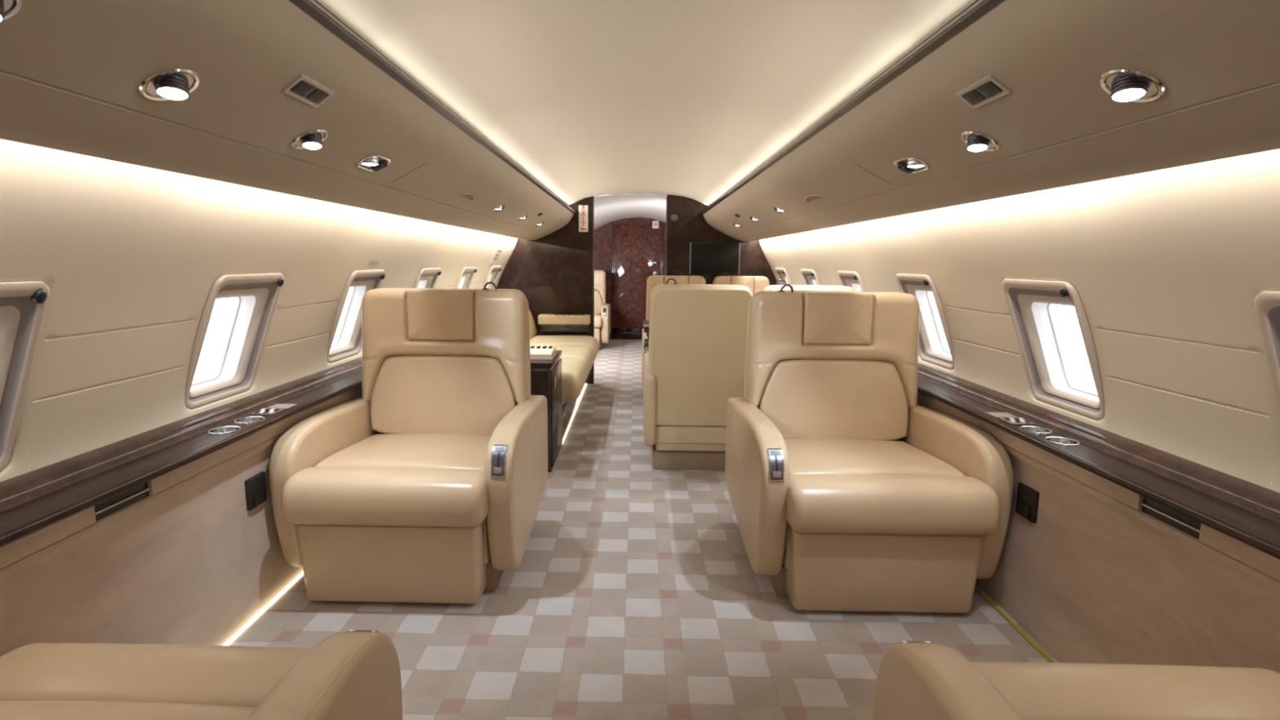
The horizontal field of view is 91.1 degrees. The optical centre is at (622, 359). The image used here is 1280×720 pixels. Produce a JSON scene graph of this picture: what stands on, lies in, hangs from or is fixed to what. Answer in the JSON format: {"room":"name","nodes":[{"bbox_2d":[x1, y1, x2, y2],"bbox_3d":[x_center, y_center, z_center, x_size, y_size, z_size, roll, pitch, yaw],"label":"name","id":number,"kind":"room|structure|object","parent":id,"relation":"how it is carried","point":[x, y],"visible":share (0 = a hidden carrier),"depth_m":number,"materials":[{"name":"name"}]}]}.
{"room":"aircraft cabin","nodes":[
{"label":"aircraft cabin","id":0,"kind":"room"},
{"bbox_2d":[0,394,361,656],"bbox_3d":[-1.093,0.244,3.759,0.018,0.534,10.500,1,9,1],"label":"wall","id":1,"kind":"structure","parent":0,"point":[187,562],"depth_m":1.57,"materials":[{"name":"beige light wood veneer"}]},
{"bbox_2d":[93,481,150,521],"bbox_3d":[-1.140,0.310,1.422,0.018,0.058,0.158,1,9,1],"label":"air vent","id":2,"kind":"object","parent":1,"relation":"attached to","point":[103,509],"visible":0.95,"depth_m":1.42,"materials":[{"name":"black plastic"}]},
{"bbox_2d":[0,385,361,568],"bbox_3d":[-1.095,-0.049,3.713,0.039,0.060,10.500,1,9,1],"label":"trim","id":3,"kind":"structure","parent":1,"relation":"attached to","point":[11,553],"depth_m":1.56,"materials":[{"name":"beige light wood veneer"}]},
{"bbox_2d":[244,471,266,511],"bbox_3d":[-1.138,0.405,1.943,0.030,0.096,0.090,1,9,1],"label":"power outlet","id":4,"kind":"object","parent":1,"relation":"attached to","point":[255,491],"visible":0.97,"depth_m":1.93,"materials":[{"name":"black plastic"}]},
{"bbox_2d":[253,488,266,506],"bbox_3d":[-1.126,0.427,1.946,0.006,0.035,0.060,1,9,1],"label":"socket","id":5,"kind":"object","parent":4,"relation":"attached to","point":[259,495],"depth_m":1.94,"materials":[{"name":"black plastic"}]},
{"bbox_2d":[0,138,517,481],"bbox_3d":[-1.097,-0.487,3.645,0.292,0.785,10.500,1,9,1],"label":"wall","id":6,"kind":"structure","parent":0,"point":[130,257],"depth_m":1.53,"materials":[{"name":"beige plastic"}]},
{"bbox_2d":[0,280,49,471],"bbox_3d":[-1.242,0.061,1.114,0.227,0.393,0.335,1,9,1],"label":"window","id":7,"kind":"structure","parent":6,"relation":"in","point":[23,304],"depth_m":1.24,"materials":[{"name":"beige plastic"}]},
{"bbox_2d":[0,356,362,547],"bbox_3d":[-1.183,0.305,1.088,0.202,0.052,5.200,1,9,1],"label":"ledge","id":8,"kind":"object","parent":6,"relation":"attached to","point":[31,502],"visible":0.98,"depth_m":1.52,"materials":[{"name":"brown wood"}]},
{"bbox_2d":[184,273,284,409],"bbox_3d":[-1.223,-0.069,1.938,0.227,0.393,0.335,1,9,1],"label":"window","id":9,"kind":"structure","parent":6,"relation":"in","point":[257,294],"depth_m":2.04,"materials":[{"name":"beige plastic"}]},
{"bbox_2d":[327,269,385,363],"bbox_3d":[-1.204,-0.198,2.763,0.227,0.393,0.335,1,9,1],"label":"window","id":10,"kind":"structure","parent":6,"relation":"in","point":[349,343],"depth_m":2.86,"materials":[{"name":"beige plastic"}]},
{"bbox_2d":[368,261,379,265],"bbox_3d":[-1.082,-0.422,2.733,0.013,0.018,0.100,1,9,1],"label":"placard","id":11,"kind":"object","parent":6,"relation":"attached to","point":[371,263],"visible":1,"depth_m":2.73,"materials":[{"name":"grey"}]},
{"bbox_2d":[413,267,441,288],"bbox_3d":[-1.185,-0.328,3.588,0.227,0.393,0.335,1,9,1],"label":"window","id":12,"kind":"structure","parent":6,"relation":"in","point":[427,277],"depth_m":3.66,"materials":[{"name":"beige plastic"}]},
{"bbox_2d":[454,266,476,288],"bbox_3d":[-1.166,-0.457,4.412,0.227,0.393,0.335,1,9,1],"label":"window","id":13,"kind":"structure","parent":6,"relation":"in","point":[465,278],"depth_m":4.51,"materials":[{"name":"beige plastic"}]},
{"bbox_2d":[483,266,502,288],"bbox_3d":[-1.147,-0.587,5.237,0.227,0.393,0.335,1,9,1],"label":"window","id":14,"kind":"structure","parent":6,"relation":"in","point":[492,276],"depth_m":5.34,"materials":[{"name":"beige plastic"}]},
{"bbox_2d":[489,248,503,264],"bbox_3d":[-1.004,-0.825,5.007,0.069,0.120,0.220,1,9,1],"label":"placard","id":15,"kind":"object","parent":6,"relation":"attached to","point":[499,251],"visible":1,"depth_m":5.00,"materials":[{"name":"beige plastic"}]},
{"bbox_2d":[594,217,666,339],"bbox_3d":[0.208,-1.148,8.852,2.640,1.720,0.050,1,9,1],"label":"wall","id":16,"kind":"structure","parent":0,"point":[602,234],"depth_m":8.77,"materials":[{"name":"red wood"}]},
{"bbox_2d":[612,224,663,339],"bbox_3d":[0.212,-1.080,8.807,0.709,1.600,0.057,1,9,1],"label":"door","id":17,"kind":"structure","parent":16,"relation":"in","point":[637,251],"depth_m":8.78,"materials":[{"name":"red wood"}]},
{"bbox_2d":[652,221,658,228],"bbox_3d":[0.457,-1.872,8.673,0.084,0.100,0.007,1,9,1],"label":"door sign","id":18,"kind":"object","parent":17,"relation":"attached to","point":[655,224],"visible":1,"depth_m":8.67,"materials":[{"name":"white"}]},
{"bbox_2d":[594,193,666,229],"bbox_3d":[0.174,-1.460,7.118,2.120,0.535,3.280,1,9,1],"label":"ceiling","id":19,"kind":"structure","parent":0,"point":[607,208],"depth_m":6.76,"materials":[{"name":"white plastic"}]},
{"bbox_2d":[497,194,777,383],"bbox_3d":[0.132,-0.610,5.574,2.602,1.675,0.045,1,9,1],"label":"wall","id":20,"kind":"structure","parent":0,"point":[553,271],"depth_m":5.52,"materials":[{"name":"brown wood"}]},
{"bbox_2d":[537,313,590,331],"bbox_3d":[-0.512,-0.331,5.533,0.450,0.148,0.139,1,9,1],"label":"console","id":21,"kind":"object","parent":20,"relation":"attached to","point":[557,322],"visible":1,"depth_m":5.47,"materials":[{"name":"beige leather"}]},
{"bbox_2d":[578,204,587,231],"bbox_3d":[-0.340,-1.230,5.458,0.080,0.226,0.014,1,9,1],"label":"exit sign","id":22,"kind":"object","parent":20,"relation":"attached to","point":[583,209],"visible":1,"depth_m":5.45,"materials":[{"name":"white plastic"}]},
{"bbox_2d":[592,195,594,383],"bbox_3d":[-0.260,-0.604,5.584,0.012,1.655,0.057,1,9,1],"label":"trim","id":23,"kind":"structure","parent":20,"relation":"attached to","point":[593,196],"depth_m":5.54,"materials":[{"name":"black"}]},
{"bbox_2d":[665,196,667,275],"bbox_3d":[0.382,-0.597,5.570,0.012,1.655,0.057,1,9,1],"label":"trim","id":24,"kind":"structure","parent":20,"relation":"attached to","point":[666,233],"depth_m":5.47,"materials":[{"name":"black wood"}]},
{"bbox_2d":[670,214,678,220],"bbox_3d":[0.448,-1.235,5.439,0.072,0.052,0.010,1,9,1],"label":"wall plate","id":25,"kind":"object","parent":20,"relation":"attached to","point":[673,217],"visible":1,"depth_m":5.43,"materials":[{"name":"grey"}]},
{"bbox_2d":[689,242,740,274],"bbox_3d":[0.805,-0.888,5.475,0.432,0.272,0.032,1,9,1],"label":"television","id":26,"kind":"object","parent":20,"relation":"attached to","point":[705,258],"visible":1,"depth_m":5.46,"materials":[{"name":"black plastic"}]},
{"bbox_2d":[228,338,1058,719],"bbox_3d":[0.082,0.540,3.779,2.390,0.040,10.500,1,9,1],"label":"floor","id":27,"kind":"structure","parent":0,"point":[635,593],"depth_m":1.93,"materials":[{"name":"carpet"}]},
{"bbox_2d":[0,630,402,719],"bbox_3d":[-0.759,0.485,0.688,0.776,1.017,0.875,1,9,1],"label":"armchair","id":28,"kind":"object","parent":27,"relation":"on","point":[351,674],"visible":1,"depth_m":0.97,"materials":[{"name":"beige leather"}]},
{"bbox_2d":[0,700,256,719],"bbox_3d":[-0.763,0.613,0.728,0.594,0.132,0.492,1,9,1],"label":"seat cushion","id":29,"kind":"object","parent":28,"relation":"on","point":[9,709],"depth_m":0.93,"materials":[{"name":"beige leather"}]},
{"bbox_2d":[222,570,303,645],"bbox_3d":[-1.159,0.962,0.887,0.012,0.008,4.600,1,9,1],"label":"light strip","id":30,"kind":"object","parent":27,"relation":"on","point":[287,587],"visible":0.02,"depth_m":1.97,"materials":[{"name":"white plastic"}]},
{"bbox_2d":[268,281,547,604],"bbox_3d":[-0.721,0.232,2.300,0.776,1.017,0.875,1,9,1],"label":"armchair","id":31,"kind":"object","parent":27,"relation":"on","point":[427,485],"visible":1,"depth_m":2.07,"materials":[{"name":"beige leather"}]},
{"bbox_2d":[315,433,491,470],"bbox_3d":[-0.727,0.366,2.301,0.594,0.132,0.492,1,9,1],"label":"seat cushion","id":32,"kind":"object","parent":31,"relation":"on","point":[427,451],"depth_m":2.20,"materials":[{"name":"beige leather"}]},
{"bbox_2d":[530,350,562,471],"bbox_3d":[-0.681,0.265,3.486,0.653,0.584,0.464,1,9,1],"label":"base cabinet","id":33,"kind":"object","parent":27,"relation":"on","point":[545,374],"visible":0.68,"depth_m":3.29,"materials":[{"name":"black paint"}]},
{"bbox_2d":[529,345,555,359],"bbox_3d":[-0.485,-0.043,3.407,0.230,0.052,0.180,1,9,1],"label":"control console","id":34,"kind":"object","parent":33,"relation":"on","point":[536,352],"visible":0.62,"depth_m":3.37,"materials":[{"name":"beige plastic"}]},
{"bbox_2d":[528,309,599,439],"bbox_3d":[-0.635,-0.036,4.669,0.817,0.811,1.925,1,9,1],"label":"sofa","id":35,"kind":"object","parent":27,"relation":"on","point":[579,353],"visible":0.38,"depth_m":4.41,"materials":[{"name":"beige leather"}]},
{"bbox_2d":[528,309,536,337],"bbox_3d":[-0.895,-0.348,5.254,0.265,0.380,0.583,1,9,1],"label":"cushion","id":36,"kind":"object","parent":35,"relation":"on","point":[532,326],"depth_m":5.39,"materials":[{"name":"beige leather"}]},
{"bbox_2d":[529,344,594,375],"bbox_3d":[-0.630,0.036,4.688,0.807,0.263,0.638,1,9,1],"label":"seat cushion","id":37,"kind":"object","parent":35,"relation":"on","point":[584,353],"depth_m":4.58,"materials":[{"name":"beige leather"}]},
{"bbox_2d":[529,334,599,359],"bbox_3d":[-0.616,-0.063,5.318,0.807,0.263,0.633,1,9,1],"label":"seat cushion","id":38,"kind":"object","parent":35,"relation":"on","point":[589,341],"depth_m":5.17,"materials":[{"name":"beige leather"}]},
{"bbox_2d":[560,356,588,404],"bbox_3d":[-0.645,0.136,4.056,0.807,0.263,0.638,1,9,1],"label":"seat cushion","id":39,"kind":"object","parent":35,"relation":"on","point":[575,371],"depth_m":3.77,"materials":[{"name":"beige leather"}]},
{"bbox_2d":[562,382,586,444],"bbox_3d":[-0.344,0.361,4.727,0.008,0.010,1.890,1,9,1],"label":"light strip","id":40,"kind":"object","parent":27,"relation":"on","point":[571,420],"visible":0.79,"depth_m":4.46,"materials":[{"name":"white"}]},
{"bbox_2d":[594,267,610,349],"bbox_3d":[-0.554,-0.678,8.091,0.776,1.017,0.875,1,9,1],"label":"armchair","id":41,"kind":"object","parent":27,"relation":"on","point":[602,309],"visible":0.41,"depth_m":8.05,"materials":[{"name":"beige leather"}]},
{"bbox_2d":[643,320,648,341],"bbox_3d":[0.684,0.091,4.332,1.088,0.684,0.486,1,9,1],"label":"dining table","id":42,"kind":"object","parent":27,"relation":"on","point":[646,322],"visible":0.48,"depth_m":4.12,"materials":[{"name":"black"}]},
{"bbox_2d":[641,271,705,393],"bbox_3d":[0.438,-0.193,5.056,0.552,1.017,0.875,1,9,1],"label":"armchair","id":43,"kind":"object","parent":27,"relation":"on","point":[652,281],"visible":0.16,"depth_m":5.22,"materials":[{"name":"beige leather"}]},
{"bbox_2d":[643,277,752,470],"bbox_3d":[0.401,0.036,3.597,0.552,1.017,0.875,1,9,1],"label":"armchair","id":44,"kind":"object","parent":27,"relation":"on","point":[694,362],"visible":0.92,"depth_m":3.19,"materials":[{"name":"beige leather"}]},
{"bbox_2d":[712,271,769,295],"bbox_3d":[0.985,-0.188,5.044,0.516,1.017,0.875,1,9,1],"label":"armchair","id":45,"kind":"object","parent":27,"relation":"on","point":[756,284],"visible":0.14,"depth_m":5.21,"materials":[{"name":"beige leather"}]},
{"bbox_2d":[762,279,855,291],"bbox_3d":[0.951,0.042,3.586,0.516,1.017,0.875,1,9,1],"label":"armchair","id":46,"kind":"object","parent":27,"relation":"on","point":[776,287],"visible":0.04,"depth_m":3.13,"materials":[{"name":"beige leather"}]},
{"bbox_2d":[724,284,1013,613],"bbox_3d":[0.826,0.248,2.266,0.776,1.017,0.875,1,9,1],"label":"armchair","id":47,"kind":"object","parent":27,"relation":"on","point":[849,491],"visible":1,"depth_m":2.04,"materials":[{"name":"beige leather"}]},
{"bbox_2d":[784,438,965,476],"bbox_3d":[0.829,0.382,2.267,0.594,0.132,0.492,1,9,1],"label":"seat cushion","id":48,"kind":"object","parent":47,"relation":"on","point":[914,456],"depth_m":2.17,"materials":[{"name":"beige leather"}]},
{"bbox_2d":[974,586,1055,662],"bbox_3d":[1.177,0.986,0.837,0.010,0.008,4.600,1,9,1],"label":"light strip","id":49,"kind":"object","parent":27,"relation":"on","point":[1015,626],"visible":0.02,"depth_m":1.91,"materials":[{"name":"yellow"}]},
{"bbox_2d":[873,640,1279,719],"bbox_3d":[0.789,0.501,0.654,0.776,1.017,0.875,1,9,1],"label":"armchair","id":50,"kind":"object","parent":27,"relation":"on","point":[916,680],"visible":1,"depth_m":0.96,"materials":[{"name":"beige leather"}]},
{"bbox_2d":[319,0,973,205],"bbox_3d":[0.056,-0.829,1.906,1.400,0.117,7.225,1,9,1],"label":"ceiling","id":51,"kind":"structure","parent":0,"point":[689,99],"depth_m":1.82,"materials":[{"name":"beige paint"}]},
{"bbox_2d":[0,0,575,239],"bbox_3d":[-0.707,-0.626,1.933,0.430,0.274,7.180,1,9,1],"label":"panel","id":52,"kind":"object","parent":51,"relation":"attached to","point":[72,72],"visible":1,"depth_m":1.12,"materials":[{"name":"beige plastic"}]},
{"bbox_2d":[0,0,22,22],"bbox_3d":[-0.681,-0.380,0.663,0.066,0.042,0.073,1,9,1],"label":"recessed light","id":53,"kind":"object","parent":52,"relation":"attached to","point":[5,5],"visible":1,"depth_m":0.69,"materials":[{"name":"silver metal"}]},
{"bbox_2d":[138,68,199,100],"bbox_3d":[-0.688,-0.419,0.953,0.076,0.043,0.084,1,9,1],"label":"recessed light","id":54,"kind":"object","parent":52,"relation":"attached to","point":[175,84],"visible":0.99,"depth_m":0.94,"materials":[{"name":"silver metal"}]},
{"bbox_2d":[282,73,334,107],"bbox_3d":[-0.591,-0.507,1.185,0.042,0.032,0.120,1,9,1],"label":"grille","id":55,"kind":"object","parent":52,"relation":"attached to","point":[304,88],"visible":1,"depth_m":1.17,"materials":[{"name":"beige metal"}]},
{"bbox_2d":[291,128,328,149],"bbox_3d":[-0.682,-0.482,1.368,0.074,0.043,0.082,1,9,1],"label":"recessed light","id":56,"kind":"object","parent":52,"relation":"attached to","point":[312,140],"visible":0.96,"depth_m":1.35,"materials":[{"name":"silver metal"}]},
{"bbox_2d":[356,154,391,171],"bbox_3d":[-0.672,-0.535,1.698,0.062,0.036,0.132,1,9,1],"label":"light","id":57,"kind":"object","parent":52,"relation":"attached to","point":[375,162],"visible":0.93,"depth_m":1.68,"materials":[{"name":"silver metal"}]},
{"bbox_2d":[493,204,505,211],"bbox_3d":[-0.629,-0.776,3.204,0.052,0.031,0.112,1,9,1],"label":"light","id":58,"kind":"object","parent":52,"relation":"attached to","point":[500,208],"visible":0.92,"depth_m":3.17,"materials":[{"name":"silver metal"}]},
{"bbox_2d":[518,214,528,220],"bbox_3d":[-0.614,-0.881,3.875,0.052,0.031,0.112,1,9,1],"label":"light","id":59,"kind":"object","parent":52,"relation":"attached to","point":[524,217],"visible":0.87,"depth_m":3.85,"materials":[{"name":"silver metal"}]},
{"bbox_2d":[535,222,543,226],"bbox_3d":[-0.598,-0.985,4.537,0.052,0.031,0.112,1,9,1],"label":"light","id":60,"kind":"object","parent":52,"relation":"attached to","point":[540,224],"visible":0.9,"depth_m":4.51,"materials":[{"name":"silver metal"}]},
{"bbox_2d":[555,217,564,224],"bbox_3d":[-0.499,-1.112,5.021,0.058,0.044,0.120,1,9,1],"label":"placard","id":61,"kind":"object","parent":52,"relation":"attached to","point":[562,219],"visible":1,"depth_m":5.01,"materials":[{"name":"grey"}]},
{"bbox_2d":[701,0,1279,241],"bbox_3d":[0.814,-0.610,1.900,0.430,0.274,7.180,1,9,1],"label":"panel","id":62,"kind":"object","parent":51,"relation":"attached to","point":[1216,62],"visible":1,"depth_m":1.11,"materials":[{"name":"beige plastic"}]},
{"bbox_2d":[733,222,741,226],"bbox_3d":[0.825,-0.970,4.506,0.052,0.031,0.112,1,9,1],"label":"light","id":63,"kind":"object","parent":62,"relation":"attached to","point":[735,224],"visible":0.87,"depth_m":4.47,"materials":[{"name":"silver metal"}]},
{"bbox_2d":[749,216,759,221],"bbox_3d":[0.810,-0.866,3.845,0.052,0.031,0.112,1,9,1],"label":"light","id":64,"kind":"object","parent":62,"relation":"attached to","point":[753,219],"visible":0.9,"depth_m":3.82,"materials":[{"name":"silver metal"}]},
{"bbox_2d":[773,206,786,213],"bbox_3d":[0.794,-0.761,3.173,0.052,0.031,0.112,1,9,1],"label":"light","id":65,"kind":"object","parent":62,"relation":"attached to","point":[779,210],"visible":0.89,"depth_m":3.15,"materials":[{"name":"silver metal"}]},
{"bbox_2d":[893,155,928,173],"bbox_3d":[0.767,-0.520,1.667,0.062,0.036,0.132,1,9,1],"label":"light","id":66,"kind":"object","parent":62,"relation":"attached to","point":[909,164],"visible":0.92,"depth_m":1.65,"materials":[{"name":"silver metal"}]},
{"bbox_2d":[960,130,999,151],"bbox_3d":[0.762,-0.467,1.337,0.074,0.043,0.082,1,9,1],"label":"recessed light","id":67,"kind":"object","parent":62,"relation":"attached to","point":[975,141],"visible":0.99,"depth_m":1.32,"materials":[{"name":"silver metal"}]},
{"bbox_2d":[955,74,1010,108],"bbox_3d":[0.664,-0.494,1.157,0.042,0.032,0.120,1,9,1],"label":"grille","id":68,"kind":"object","parent":62,"relation":"attached to","point":[988,89],"visible":1,"depth_m":1.15,"materials":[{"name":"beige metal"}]},
{"bbox_2d":[1099,68,1164,102],"bbox_3d":[0.749,-0.404,0.922,0.076,0.043,0.084,1,9,1],"label":"recessed light","id":69,"kind":"object","parent":62,"relation":"attached to","point":[1124,85],"visible":0.98,"depth_m":0.91,"materials":[{"name":"silver metal"}]},
{"bbox_2d":[759,148,1279,493],"bbox_3d":[1.274,-0.462,3.594,0.292,0.785,10.500,1,9,1],"label":"wall","id":70,"kind":"structure","parent":0,"point":[1168,268],"depth_m":1.50,"materials":[{"name":"beige plastic"}]},
{"bbox_2d":[775,267,791,284],"bbox_3d":[1.395,-0.560,5.182,0.227,0.393,0.335,1,9,1],"label":"window","id":71,"kind":"structure","parent":70,"relation":"in","point":[782,273],"depth_m":5.24,"materials":[{"name":"beige plastic"}]},
{"bbox_2d":[800,269,820,284],"bbox_3d":[1.376,-0.430,4.358,0.227,0.393,0.335,1,9,1],"label":"window","id":72,"kind":"structure","parent":70,"relation":"in","point":[810,277],"depth_m":4.42,"materials":[{"name":"beige plastic"}]},
{"bbox_2d":[837,271,866,292],"bbox_3d":[1.357,-0.301,3.533,0.227,0.393,0.335,1,9,1],"label":"window","id":73,"kind":"structure","parent":70,"relation":"in","point":[848,278],"depth_m":3.55,"materials":[{"name":"beige plastic"}]},
{"bbox_2d":[896,273,954,369],"bbox_3d":[1.338,-0.171,2.708,0.227,0.393,0.335,1,9,1],"label":"window","id":74,"kind":"structure","parent":70,"relation":"in","point":[931,348],"depth_m":2.81,"materials":[{"name":"beige plastic"}]},
{"bbox_2d":[1002,278,1105,420],"bbox_3d":[1.319,-0.042,1.884,0.227,0.393,0.335,1,9,1],"label":"window","id":75,"kind":"structure","parent":70,"relation":"in","point":[1028,301],"depth_m":1.99,"materials":[{"name":"beige plastic"}]},
{"bbox_2d":[917,362,1279,559],"bbox_3d":[1.257,0.176,2.014,0.202,0.052,7.180,1,9,1],"label":"ledge","id":76,"kind":"object","parent":70,"relation":"attached to","point":[1248,513],"visible":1,"depth_m":1.51,"materials":[{"name":"brown wood"}]},
{"bbox_2d":[1254,290,1279,414],"bbox_3d":[1.300,0.088,1.059,0.227,0.393,0.335,1,9,1],"label":"window","id":77,"kind":"structure","parent":70,"relation":"in","point":[1267,303],"depth_m":1.19,"materials":[{"name":"beige plastic"}]},
{"bbox_2d":[917,400,1279,673],"bbox_3d":[1.260,0.269,3.709,0.018,0.534,10.500,1,9,1],"label":"wall","id":78,"kind":"structure","parent":0,"point":[1097,578],"depth_m":1.53,"materials":[{"name":"beige light wood veneer"}]},
{"bbox_2d":[1014,482,1039,523],"bbox_3d":[1.224,0.430,1.892,0.030,0.096,0.090,1,9,1],"label":"power outlet","id":79,"kind":"object","parent":78,"relation":"attached to","point":[1027,498],"visible":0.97,"depth_m":1.88,"materials":[{"name":"black plastic"}]},
{"bbox_2d":[1016,500,1030,518],"bbox_3d":[1.211,0.452,1.896,0.006,0.035,0.060,1,9,1],"label":"socket","id":80,"kind":"object","parent":79,"relation":"attached to","point":[1023,507],"depth_m":1.89,"materials":[{"name":"black plastic"}]},
{"bbox_2d":[917,391,1279,581],"bbox_3d":[1.266,-0.025,3.663,0.039,0.060,10.500,1,9,1],"label":"trim","id":81,"kind":"structure","parent":78,"relation":"attached to","point":[1254,557],"depth_m":1.55,"materials":[{"name":"beige light wood veneer"}]},
{"bbox_2d":[1140,496,1201,539],"bbox_3d":[1.206,0.335,1.371,0.018,0.058,0.158,1,9,1],"label":"air vent","id":82,"kind":"object","parent":78,"relation":"attached to","point":[1187,525],"visible":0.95,"depth_m":1.37,"materials":[{"name":"black plastic"}]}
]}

